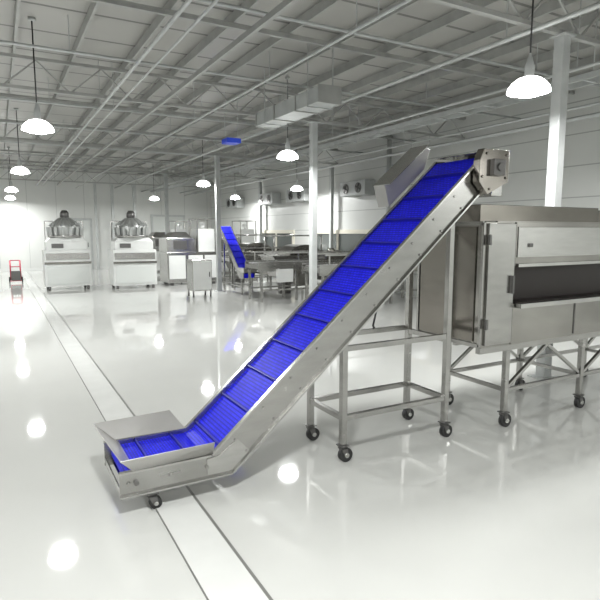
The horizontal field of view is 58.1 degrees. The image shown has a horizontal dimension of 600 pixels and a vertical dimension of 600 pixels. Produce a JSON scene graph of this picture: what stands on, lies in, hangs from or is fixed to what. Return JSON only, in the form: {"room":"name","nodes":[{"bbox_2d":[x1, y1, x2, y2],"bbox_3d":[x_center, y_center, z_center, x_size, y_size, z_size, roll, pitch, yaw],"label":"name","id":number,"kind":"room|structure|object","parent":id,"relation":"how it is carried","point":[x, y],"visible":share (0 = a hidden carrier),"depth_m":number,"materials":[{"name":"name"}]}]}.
{"room":"factory floor","nodes":[
{"label":"factory floor","id":0,"kind":"room"},
{"bbox_2d":[0,166,210,268],"bbox_3d":[-10.875,-3.329,22.431,15.400,4.200,0.200,-4,8,-29],"label":"wall","id":1,"kind":"structure","parent":0,"point":[22,218],"depth_m":22.94,"materials":[{"name":"white paint"}]},
{"bbox_2d":[0,266,108,271],"bbox_3d":[-10.830,-1.292,22.586,14.980,0.120,0.020,-4,8,-29],"label":"baseboard","id":2,"kind":"structure","parent":1,"relation":"attached to","point":[95,267],"depth_m":22.35,"materials":[{"name":"white"}]},
{"bbox_2d":[72,218,93,268],"bbox_3d":[-9.444,-2.404,23.168,1.060,2.180,0.115,-4,8,-29],"label":"door","id":3,"kind":"structure","parent":1,"relation":"in","point":[87,222],"depth_m":23.29,"materials":[{"name":"grey metal"}]},
{"bbox_2d":[151,215,184,231],"bbox_3d":[-6.078,-2.736,25.010,1.560,2.380,0.115,-4,8,-29],"label":"door","id":4,"kind":"structure","parent":1,"relation":"in","point":[157,221],"depth_m":24.80,"materials":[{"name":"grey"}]},
{"bbox_2d":[57,0,297,185],"bbox_3d":[-2.844,-3.171,9.537,0.040,0.060,30.000,-4,8,-29],"label":"tie beam","id":5,"kind":"structure","parent":1,"relation":"attached to","point":[284,5],"depth_m":6.33,"materials":[{"name":"grey metal"}]},
{"bbox_2d":[0,268,599,599],"bbox_3d":[-3.544,0.503,9.609,15.400,0.200,30.400,-4,8,-29],"label":"floor","id":6,"kind":"structure","parent":0,"point":[485,510],"depth_m":3.62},
{"bbox_2d":[9,260,22,282],"bbox_3d":[-9.025,-0.906,17.137,0.400,0.715,0.390,-4,8,-29],"label":"hand truck","id":7,"kind":"object","parent":6,"relation":"on","point":[14,275],"visible":1,"depth_m":17.07,"materials":[{"name":"red paint"}]},
{"bbox_2d":[42,210,91,290],"bbox_3d":[-6.608,-1.423,15.260,1.200,2.210,0.947,-4,8,-29],"label":"machine","id":8,"kind":"object","parent":6,"relation":"on","point":[66,256],"visible":1,"depth_m":14.95,"materials":[{"name":"grey metal"}]},
{"bbox_2d":[92,183,99,269],"bbox_3d":[-8.488,-3.039,22.536,0.200,3.600,0.200,-4,8,-29],"label":"steel column","id":9,"kind":"structure","parent":6,"relation":"on","point":[94,184],"depth_m":22.49,"materials":[{"name":"white metal"}]},
{"bbox_2d":[110,184,114,237],"bbox_3d":[-7.893,-3.081,22.863,0.200,3.600,0.200,-4,8,-29],"label":"steel column","id":10,"kind":"structure","parent":6,"relation":"on","point":[111,185],"depth_m":22.72,"materials":[{"name":"white metal"}]},
{"bbox_2d":[0,167,214,187],"bbox_3d":[-10.341,-4.925,21.261,15.000,0.460,0.060,-4,8,-29],"label":"roof truss","id":11,"kind":"object","parent":10,"relation":"on","point":[86,172],"visible":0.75,"depth_m":22.32,"materials":[{"name":"white metal"}]},
{"bbox_2d":[21,273,208,599],"bbox_3d":[-4.092,0.483,8.954,0.007,0.005,29.400,-4,8,-29],"label":"trim","id":12,"kind":"structure","parent":6,"relation":"on","point":[182,555],"depth_m":2.92,"materials":[{"name":"grey metal"}]},
{"bbox_2d":[108,210,156,289],"bbox_3d":[-4.840,-1.460,15.554,1.200,2.210,0.947,-4,8,-29],"label":"machine","id":13,"kind":"object","parent":6,"relation":"on","point":[131,255],"visible":1,"depth_m":15.25,"materials":[{"name":"grey metal"}]},
{"bbox_2d":[132,185,136,217],"bbox_3d":[-7.106,-3.135,23.297,0.232,3.600,0.232,-4,8,-29],"label":"steel column","id":14,"kind":"structure","parent":6,"relation":"on","point":[133,186],"depth_m":23.10,"materials":[{"name":"white metal"}]},
{"bbox_2d":[21,272,268,599],"bbox_3d":[-3.988,0.476,9.011,0.230,0.004,29.400,-4,8,-29],"label":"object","id":15,"kind":"structure","parent":6,"relation":"on","point":[218,570],"depth_m":2.99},
{"bbox_2d":[28,273,272,599],"bbox_3d":[-3.881,0.468,9.070,0.016,0.005,29.400,-4,8,-29],"label":"trim","id":16,"kind":"structure","parent":6,"relation":"on","point":[266,593],"depth_m":3.03,"materials":[{"name":"grey metal"}]},
{"bbox_2d":[163,173,168,234],"bbox_3d":[-4.654,-2.584,18.917,0.232,3.600,0.232,-4,8,-29],"label":"steel column","id":17,"kind":"structure","parent":6,"relation":"on","point":[166,205],"depth_m":18.77,"materials":[{"name":"white metal"}]},
{"bbox_2d":[145,221,191,273],"bbox_3d":[-4.957,-1.970,20.373,1.600,2.018,0.915,-4,8,-29],"label":"machine","id":18,"kind":"object","parent":6,"relation":"on","point":[154,236],"visible":0.3,"depth_m":19.84,"materials":[{"name":"metal"}]},
{"bbox_2d":[159,218,216,285],"bbox_3d":[-3.457,-1.516,16.773,1.600,2.018,0.915,-4,8,-29],"label":"machine","id":19,"kind":"object","parent":6,"relation":"on","point":[175,248],"visible":0.8,"depth_m":16.35,"materials":[{"name":"metal"}]},
{"bbox_2d":[187,259,211,296],"bbox_3d":[-2.511,-0.553,13.518,0.500,0.920,0.490,-4,8,-29],"label":"base cabinet","id":20,"kind":"object","parent":6,"relation":"on","point":[199,271],"visible":1,"depth_m":13.33,"materials":[{"name":"grey metal"}]},
{"bbox_2d":[212,155,223,291],"bbox_3d":[-2.203,-2.032,14.536,0.232,3.600,0.232,-4,8,-29],"label":"steel column","id":21,"kind":"structure","parent":6,"relation":"on","point":[216,157],"depth_m":14.49,"materials":[{"name":"white metal"}]},
{"bbox_2d":[214,220,256,274],"bbox_3d":[-2.470,-1.899,19.813,1.600,2.018,0.915,-4,8,-29],"label":"machine","id":22,"kind":"object","parent":6,"relation":"on","point":[241,239],"visible":0.25,"depth_m":19.64,"materials":[{"name":"metal"}]},
{"bbox_2d":[221,225,256,294],"bbox_3d":[-1.668,-1.101,14.348,0.440,1.800,1.850,-4,8,-29],"label":"conveyor","id":23,"kind":"object","parent":6,"relation":"on","point":[230,241],"visible":0.88,"depth_m":14.40,"materials":[{"name":"blue plastic"},{"name":"brushed steel"}]},
{"bbox_2d":[221,234,276,282],"bbox_3d":[-1.491,-1.395,17.788,2.080,1.524,1.110,-4,8,-29],"label":"machine","id":24,"kind":"object","parent":6,"relation":"on","point":[246,244],"visible":0.35,"depth_m":17.58,"materials":[{"name":"metal"}]},
{"bbox_2d":[221,247,280,287],"bbox_3d":[-0.920,-1.068,16.483,2.900,1.200,0.840,-4,8,-29],"label":"table","id":25,"kind":"object","parent":6,"relation":"on","point":[249,257],"visible":0.16,"depth_m":15.93,"materials":[{"name":"metal"}]},
{"bbox_2d":[258,178,261,242],"bbox_3d":[-1.507,-2.802,20.651,0.200,3.600,0.200,-4,8,-29],"label":"steel column","id":26,"kind":"structure","parent":6,"relation":"on","point":[260,182],"depth_m":20.56,"materials":[{"name":"white metal"}]},
{"bbox_2d":[0,149,264,178],"bbox_3d":[-7.889,-4.373,16.881,15.000,0.460,0.060,-4,8,-29],"label":"roof truss","id":27,"kind":"object","parent":26,"relation":"on","point":[14,151],"visible":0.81,"depth_m":17.88,"materials":[{"name":"white metal"}]},
{"bbox_2d":[258,235,321,293],"bbox_3d":[0.024,-1.029,14.877,2.080,1.524,1.110,-4,8,-29],"label":"machine","id":28,"kind":"object","parent":6,"relation":"on","point":[290,247],"visible":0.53,"depth_m":14.55,"materials":[{"name":"metal"}]},
{"bbox_2d":[245,248,349,302],"bbox_3d":[0.162,-0.657,13.220,2.900,1.200,0.840,-4,8,-29],"label":"table","id":29,"kind":"object","parent":6,"relation":"on","point":[288,271],"visible":0.68,"depth_m":12.75,"materials":[{"name":"metal"}]},
{"bbox_2d":[286,270,308,284],"bbox_3d":[-0.032,-0.585,13.167,0.600,0.370,0.600,-4,8,-29],"label":"tray","id":30,"kind":"object","parent":29,"relation":"on","point":[301,277],"depth_m":12.90,"materials":[{"name":"metal"}]},
{"bbox_2d":[93,144,508,508],"bbox_3d":[0.135,-0.034,3.845,3.033,2.306,0.822,-4,8,-29],"label":"conveyor","id":31,"kind":"object","parent":6,"relation":"on","point":[150,454],"visible":1,"depth_m":3.77,"materials":[{"name":"blue plastic"},{"name":"brushed steel"},{"name":"dark steel"}]},
{"bbox_2d":[307,121,319,293],"bbox_3d":[0.249,-1.481,10.156,0.232,3.600,0.232,-4,8,-29],"label":"steel column","id":32,"kind":"structure","parent":6,"relation":"on","point":[313,125],"depth_m":10.07,"materials":[{"name":"white metal"}]},
{"bbox_2d":[328,164,334,247],"bbox_3d":[0.945,-2.251,16.271,0.200,3.600,0.200,-4,8,-29],"label":"steel column","id":33,"kind":"structure","parent":6,"relation":"on","point":[331,172],"depth_m":16.17,"materials":[{"name":"white metal"}]},
{"bbox_2d":[0,119,337,163],"bbox_3d":[-5.437,-3.822,12.501,15.000,0.460,0.060,-4,8,-29],"label":"roof truss","id":34,"kind":"object","parent":33,"relation":"on","point":[2,138],"visible":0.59,"depth_m":13.39,"materials":[{"name":"grey metal"}]},
{"bbox_2d":[302,253,417,303],"bbox_3d":[1.507,-0.522,12.146,2.900,1.200,0.840,-4,8,-29],"label":"table","id":35,"kind":"object","parent":6,"relation":"on","point":[323,269],"visible":0.12,"depth_m":11.79,"materials":[{"name":"metal"}]},
{"bbox_2d":[386,134,391,212],"bbox_3d":[2.275,-2.252,13.960,0.120,4.180,0.120,-4,8,-29],"label":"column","id":36,"kind":"structure","parent":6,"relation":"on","point":[389,141],"depth_m":13.73,"materials":[{"name":"white metal"}]},
{"bbox_2d":[416,204,599,426],"bbox_3d":[2.711,0.032,5.269,3.388,1.820,0.820,-4,8,-29],"label":"machine","id":37,"kind":"object","parent":6,"relation":"on","point":[524,276],"visible":0.87,"depth_m":4.50,"materials":[{"name":"metal"}]},
{"bbox_2d":[527,31,576,379],"bbox_3d":[2.701,-0.929,5.776,0.232,3.600,0.232,-4,8,-29],"label":"steel column","id":38,"kind":"structure","parent":6,"relation":"on","point":[562,41],"depth_m":5.63,"materials":[{"name":"white metal"}]},
{"bbox_2d":[0,0,599,175],"bbox_3d":[-3.544,-3.837,9.062,15.400,0.150,30.400,-4,8,-29],"label":"ceiling","id":39,"kind":"structure","parent":0,"point":[114,31],"depth_m":8.25,"materials":[{"name":"white metal"}]},
{"bbox_2d":[5,163,15,199],"bbox_3d":[-11.118,-4.527,20.645,0.380,1.375,0.380,-4,8,-29],"label":"pendant lamp","id":40,"kind":"object","parent":39,"relation":"hanging from","point":[9,197],"visible":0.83,"depth_m":20.61,"materials":[{"name":"white"}]},
{"bbox_2d":[5,147,17,191],"bbox_3d":[-8.977,-4.033,16.718,0.380,1.375,0.380,-4,8,-29],"label":"pendant lamp","id":41,"kind":"object","parent":39,"relation":"hanging from","point":[10,188],"visible":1,"depth_m":16.69,"materials":[{"name":"white"}]},
{"bbox_2d":[10,108,29,174],"bbox_3d":[-6.020,-3.381,11.538,0.380,1.375,0.380,-4,8,-29],"label":"pendant lamp","id":42,"kind":"object","parent":39,"relation":"hanging from","point":[19,169],"visible":1,"depth_m":11.52,"materials":[{"name":"white"}]},
{"bbox_2d":[21,16,54,133],"bbox_3d":[-3.284,-2.770,6.690,0.380,1.375,0.380,-4,8,-29],"label":"pendant lamp","id":43,"kind":"object","parent":39,"relation":"hanging from","point":[36,125],"visible":1,"depth_m":6.67,"materials":[{"name":"white metal"}]},
{"bbox_2d":[24,2,99,167],"bbox_3d":[-3.893,-3.658,8.889,0.032,0.118,30.000,-4,8,-29],"label":"purlin","id":44,"kind":"object","parent":39,"relation":"attached to","point":[93,7],"visible":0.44,"depth_m":7.41,"materials":[{"name":"white metal"}]},
{"bbox_2d":[44,0,180,171],"bbox_3d":[-3.238,-3.704,9.250,0.032,0.118,30.000,-4,8,-29],"label":"purlin","id":45,"kind":"object","parent":39,"relation":"attached to","point":[159,20],"visible":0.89,"depth_m":7.67,"materials":[{"name":"white metal"}]},
{"bbox_2d":[1,153,225,175],"bbox_3d":[-8.545,-4.671,18.033,15.000,0.437,0.036,-4,8,-29],"label":"conduit","id":46,"kind":"object","parent":39,"relation":"hanging from","point":[23,153],"visible":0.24,"depth_m":19.27,"materials":[{"name":"white metal"}]},
{"bbox_2d":[36,0,192,185],"bbox_3d":[-3.544,-3.406,9.117,0.040,0.720,30.000,-4,8,-29],"label":"pipe","id":47,"kind":"object","parent":39,"relation":"hanging from","point":[186,3],"visible":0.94,"depth_m":6.33,"materials":[{"name":"grey metal"}]},
{"bbox_2d":[41,0,218,185],"bbox_3d":[-3.369,-3.421,9.212,0.028,0.714,30.000,-4,8,-29],"label":"pipe","id":48,"kind":"object","parent":39,"relation":"hanging from","point":[214,2],"visible":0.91,"depth_m":6.41,"materials":[{"name":"grey metal"}]},
{"bbox_2d":[0,151,280,170],"bbox_3d":[-7.234,-4.376,15.691,15.000,0.437,0.036,-4,8,-29],"label":"conduit","id":49,"kind":"object","parent":39,"relation":"hanging from","point":[125,151],"visible":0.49,"depth_m":16.69,"materials":[{"name":"grey metal"}]},
{"bbox_2d":[149,165,158,200],"bbox_3d":[-5.723,-4.588,21.122,0.380,1.375,0.380,-4,8,-29],"label":"pendant lamp","id":50,"kind":"object","parent":39,"relation":"hanging from","point":[153,197],"visible":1,"depth_m":21.09,"materials":[{"name":"white"}]},
{"bbox_2d":[0,133,308,163],"bbox_3d":[-6.117,-4.125,13.696,15.000,0.437,0.036,-4,8,-29],"label":"conduit","id":51,"kind":"object","parent":39,"relation":"hanging from","point":[32,133],"visible":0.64,"depth_m":14.62,"materials":[{"name":"grey metal"}]},
{"bbox_2d":[0,104,362,152],"bbox_3d":[-4.806,-3.830,11.354,15.000,0.437,0.036,-4,8,-29],"label":"conduit","id":52,"kind":"object","parent":39,"relation":"hanging from","point":[39,104],"visible":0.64,"depth_m":12.36,"materials":[{"name":"grey metal"}]},
{"bbox_2d":[196,140,209,186],"bbox_3d":[-2.638,-3.772,14.650,0.380,1.375,0.380,-4,8,-29],"label":"pendant lamp","id":53,"kind":"object","parent":39,"relation":"hanging from","point":[202,183],"visible":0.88,"depth_m":14.62,"materials":[{"name":"white"}]},
{"bbox_2d":[0,82,415,141],"bbox_3d":[-3.738,-3.590,9.446,15.000,0.437,0.036,-4,8,-29],"label":"conduit","id":54,"kind":"object","parent":39,"relation":"hanging from","point":[7,98],"visible":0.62,"depth_m":10.15,"materials":[{"name":"grey metal"}]},
{"bbox_2d":[83,0,340,173],"bbox_3d":[-1.927,-3.795,9.973,0.032,0.118,30.000,-4,8,-29],"label":"purlin","id":55,"kind":"object","parent":39,"relation":"attached to","point":[322,6],"visible":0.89,"depth_m":7.80,"materials":[{"name":"white metal"}]},
{"bbox_2d":[222,95,240,144],"bbox_3d":[-1.310,-3.442,10.247,0.280,0.930,0.300,-4,8,-29],"label":"hanging sign","id":56,"kind":"object","parent":39,"relation":"hanging from","point":[227,141],"visible":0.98,"depth_m":10.21,"materials":[{"name":"blue plastic"}]},
{"bbox_2d":[230,190,239,199],"bbox_3d":[-2.474,-4.513,20.529,0.380,1.375,0.380,-4,8,-29],"label":"pendant lamp","id":57,"kind":"object","parent":39,"relation":"hanging from","point":[234,197],"visible":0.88,"depth_m":20.50,"materials":[{"name":"white"}]},
{"bbox_2d":[76,0,411,187],"bbox_3d":[-2.232,-3.474,9.842,0.032,0.766,30.000,-4,8,-29],"label":"pipe","id":58,"kind":"object","parent":39,"relation":"hanging from","point":[403,2],"visible":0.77,"depth_m":6.09,"materials":[{"name":"grey metal"}]},
{"bbox_2d":[0,15,520,118],"bbox_3d":[-2.281,-3.262,6.844,15.000,0.437,0.036,-4,8,-29],"label":"conduit","id":59,"kind":"object","parent":39,"relation":"hanging from","point":[1,41],"visible":0.84,"depth_m":7.41,"materials":[{"name":"white metal"}]},
{"bbox_2d":[102,0,420,174],"bbox_3d":[-1.271,-3.840,10.334,0.032,0.118,30.000,-4,8,-29],"label":"purlin","id":60,"kind":"object","parent":39,"relation":"attached to","point":[412,2],"visible":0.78,"depth_m":7.86,"materials":[{"name":"white metal"}]},
{"bbox_2d":[277,77,298,160],"bbox_3d":[-0.212,-3.090,9.234,0.380,1.375,0.380,-4,8,-29],"label":"pendant lamp","id":61,"kind":"object","parent":39,"relation":"hanging from","point":[287,154],"visible":0.98,"depth_m":9.21,"materials":[{"name":"white"}]},
{"bbox_2d":[291,179,302,190],"bbox_3d":[-0.095,-3.978,16.278,0.380,1.375,0.380,-4,8,-29],"label":"pendant lamp","id":62,"kind":"object","parent":39,"relation":"hanging from","point":[296,187],"visible":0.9,"depth_m":16.25,"materials":[{"name":"white"}]},
{"bbox_2d":[255,44,341,128],"bbox_3d":[-0.085,-3.227,8.270,0.430,0.862,2.075,-4,8,-29],"label":"air duct","id":63,"kind":"object","parent":39,"relation":"hanging from","point":[321,97],"visible":0.94,"depth_m":7.91,"materials":[{"name":"white metal"}]},
{"bbox_2d":[114,0,599,187],"bbox_3d":[-0.834,-3.602,10.609,0.048,0.704,30.000,-4,8,-29],"label":"pipe","id":64,"kind":"object","parent":39,"relation":"hanging from","point":[592,7],"visible":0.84,"depth_m":6.04,"materials":[{"name":"grey metal"}]},
{"bbox_2d":[141,0,599,191],"bbox_3d":[0.172,-3.614,11.170,0.040,0.820,30.000,-4,8,-29],"label":"pipe","id":65,"kind":"object","parent":39,"relation":"hanging from","point":[577,68],"visible":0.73,"depth_m":8.20,"materials":[{"name":"grey metal"}]},
{"bbox_2d":[150,9,599,192],"bbox_3d":[0.639,-3.646,11.428,0.290,0.820,30.000,-4,8,-29],"label":"cable tray","id":66,"kind":"object","parent":39,"relation":"hanging from","point":[584,79],"visible":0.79,"depth_m":9.01,"materials":[{"name":"grey metal"}]},
{"bbox_2d":[150,69,599,192],"bbox_3d":[0.639,-3.274,11.475,0.290,0.070,30.000,-4,8,-29],"label":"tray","id":67,"kind":"object","parent":66,"relation":"on","point":[584,79],"depth_m":9.02,"materials":[{"name":"grey metal"}]},
{"bbox_2d":[154,11,599,176],"bbox_3d":[0.696,-3.977,11.418,0.032,0.118,30.000,-4,8,-29],"label":"purlin","id":68,"kind":"object","parent":39,"relation":"attached to","point":[540,37],"visible":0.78,"depth_m":8.70,"materials":[{"name":"grey metal"}]},
{"bbox_2d":[170,35,599,177],"bbox_3d":[1.352,-4.022,11.779,0.032,0.118,30.000,-4,8,-29],"label":"purlin","id":69,"kind":"object","parent":39,"relation":"attached to","point":[546,56],"visible":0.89,"depth_m":9.76,"materials":[{"name":"grey metal"}]},
{"bbox_2d":[180,101,599,192],"bbox_3d":[1.702,-3.720,12.013,0.040,0.820,30.000,-4,8,-29],"label":"pipe","id":70,"kind":"object","parent":39,"relation":"hanging from","point":[594,103],"visible":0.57,"depth_m":10.49,"materials":[{"name":"grey metal"}]},
{"bbox_2d":[186,106,599,194],"bbox_3d":[1.876,-3.686,12.115,0.028,0.914,30.000,-4,8,-29],"label":"pipe","id":71,"kind":"object","parent":39,"relation":"hanging from","point":[412,106],"visible":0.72,"depth_m":10.61,"materials":[{"name":"grey metal"}]},
{"bbox_2d":[187,54,599,176],"bbox_3d":[2.007,-4.068,12.140,0.032,0.118,30.000,-4,8,-29],"label":"purlin","id":72,"kind":"object","parent":39,"relation":"attached to","point":[588,60],"visible":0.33,"depth_m":10.62,"materials":[{"name":"grey metal"}]},
{"bbox_2d":[194,0,599,86],"bbox_3d":[-1.213,-3.022,4.935,15.000,0.437,0.036,-4,8,-29],"label":"conduit","id":73,"kind":"object","parent":39,"relation":"hanging from","point":[222,4],"visible":0.78,"depth_m":6.02,"materials":[{"name":"white metal"}]},
{"bbox_2d":[195,112,599,193],"bbox_3d":[2.313,-3.755,12.351,0.070,0.835,30.000,-4,8,-29],"label":"pipe","id":74,"kind":"object","parent":39,"relation":"hanging from","point":[595,112],"visible":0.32,"depth_m":11.14,"materials":[{"name":"grey metal"}]},
{"bbox_2d":[506,0,550,97],"bbox_3d":[2.079,-2.536,4.833,0.380,1.375,0.380,-4,8,-29],"label":"pendant lamp","id":75,"kind":"object","parent":39,"relation":"hanging from","point":[530,85],"visible":1,"depth_m":4.83,"materials":[{"name":"white"}]},
{"bbox_2d":[210,83,599,291],"bbox_3d":[3.100,-2.140,12.995,0.200,4.200,30.000,-4,8,-29],"label":"wall","id":76,"kind":"structure","parent":0,"point":[528,149],"depth_m":12.05,"materials":[{"name":"white paint"}]},
{"bbox_2d":[226,198,244,208],"bbox_3d":[-2.745,-4.073,22.738,0.380,0.400,1.200,-4,8,-29],"label":"cooler","id":77,"kind":"object","parent":76,"relation":"attached to","point":[230,203],"visible":0.86,"depth_m":22.31,"materials":[{"name":"grey metal"}]},
{"bbox_2d":[258,192,280,204],"bbox_3d":[-1.143,-3.712,19.875,0.380,0.400,1.200,-4,8,-29],"label":"cooler","id":78,"kind":"object","parent":76,"relation":"attached to","point":[272,198],"visible":1,"depth_m":19.47,"materials":[{"name":"grey metal"}]},
{"bbox_2d":[262,230,294,249],"bbox_3d":[-0.882,-2.083,19.939,0.080,0.990,2.740,-4,8,-29],"label":"window","id":79,"kind":"structure","parent":76,"relation":"in","point":[279,241],"depth_m":19.68,"materials":[{"name":"clear glass"}]},
{"bbox_2d":[287,188,308,202],"bbox_3d":[-0.026,-3.461,17.880,0.380,0.400,1.200,-4,8,-29],"label":"cooler","id":80,"kind":"object","parent":76,"relation":"attached to","point":[303,195],"visible":0.85,"depth_m":17.62,"materials":[{"name":"white metal"}]},
{"bbox_2d":[317,229,370,252],"bbox_3d":[1.133,-1.629,16.339,0.080,0.990,3.240,-4,8,-29],"label":"window","id":81,"kind":"structure","parent":76,"relation":"in","point":[345,240],"depth_m":16.11,"materials":[{"name":"clear glass"}]},
{"bbox_2d":[340,179,374,196],"bbox_3d":[1.576,-3.101,15.018,0.380,0.400,1.200,-4,8,-29],"label":"cooler","id":82,"kind":"object","parent":76,"relation":"attached to","point":[364,187],"visible":0.99,"depth_m":14.70,"materials":[{"name":"grey metal"}]},
{"bbox_2d":[317,280,416,296],"bbox_3d":[3.004,-0.110,13.197,0.020,0.120,30.000,-4,8,-29],"label":"baseboard","id":83,"kind":"structure","parent":76,"relation":"attached to","point":[414,293],"depth_m":13.78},
{"bbox_3d":[-10.188,-1.218,5.673,0.200,4.200,30.000,-4,8,-29],"label":"wall","id":84,"kind":"structure","parent":0,"visible":0},
{"bbox_2d":[0,159,238,173],"bbox_3d":[-9.103,-4.844,19.024,15.000,0.058,0.050,-4,8,-29],"label":"cross beam","id":85,"kind":"structure","parent":84,"relation":"attached to","point":[0,159],"depth_m":20.03,"materials":[{"name":"white metal"}]},
{"bbox_2d":[0,136,297,159],"bbox_3d":[-6.651,-4.292,14.644,15.000,0.058,0.050,-4,8,-29],"label":"cross beam","id":86,"kind":"structure","parent":84,"relation":"attached to","point":[0,136],"depth_m":15.56,"materials":[{"name":"grey metal"}]},
{"bbox_2d":[0,93,386,136],"bbox_3d":[-4.199,-3.741,10.264,15.000,0.058,0.050,-4,8,-29],"label":"cross beam","id":87,"kind":"structure","parent":84,"relation":"attached to","point":[1,94],"depth_m":10.82,"materials":[{"name":"grey metal"}]},
{"bbox_2d":[0,52,465,138],"bbox_3d":[-2.986,-3.270,8.120,15.000,0.460,0.060,-4,8,-29],"label":"roof truss","id":88,"kind":"object","parent":84,"relation":"attached to","point":[2,54],"visible":0.71,"depth_m":8.65,"materials":[{"name":"grey metal"}]},
{"bbox_2d":[85,0,574,94],"bbox_3d":[-1.747,-3.189,5.884,15.000,0.058,0.050,-4,8,-29],"label":"cross beam","id":89,"kind":"structure","parent":84,"relation":"attached to","point":[118,3],"depth_m":6.79,"materials":[{"name":"white metal"}]},
{"bbox_2d":[426,0,599,46],"bbox_3d":[-0.534,-2.719,3.740,15.000,0.460,0.060,-4,8,-29],"label":"roof truss","id":90,"kind":"object","parent":84,"relation":"attached to","point":[518,20],"visible":1,"depth_m":5.21,"materials":[{"name":"white metal"}]},
{"bbox_2d":[3,0,20,169],"bbox_3d":[-4.549,-3.613,8.528,0.032,0.118,30.000,-4,8,-29],"label":"purlin","id":91,"kind":"object","parent":90,"relation":"on","point":[17,4],"visible":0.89,"depth_m":7.47,"materials":[{"name":"white metal"}]},
{"bbox_2d":[64,0,260,172],"bbox_3d":[-2.582,-3.749,9.611,0.032,0.118,30.000,-4,8,-29],"label":"purlin","id":92,"kind":"object","parent":90,"relation":"on","point":[235,15],"visible":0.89,"depth_m":7.83,"materials":[{"name":"white metal"}]},
{"bbox_2d":[120,0,500,175],"bbox_3d":[-0.615,-3.886,10.695,0.032,0.118,30.000,-4,8,-29],"label":"purlin","id":93,"kind":"object","parent":90,"relation":"on","point":[457,14],"visible":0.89,"depth_m":8.01,"materials":[{"name":"grey metal"}]},
{"bbox_2d":[137,0,580,175],"bbox_3d":[0.041,-3.931,11.057,0.032,0.118,30.000,-4,8,-29],"label":"purlin","id":94,"kind":"object","parent":90,"relation":"on","point":[548,7],"visible":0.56,"depth_m":7.52,"materials":[{"name":"grey metal"}]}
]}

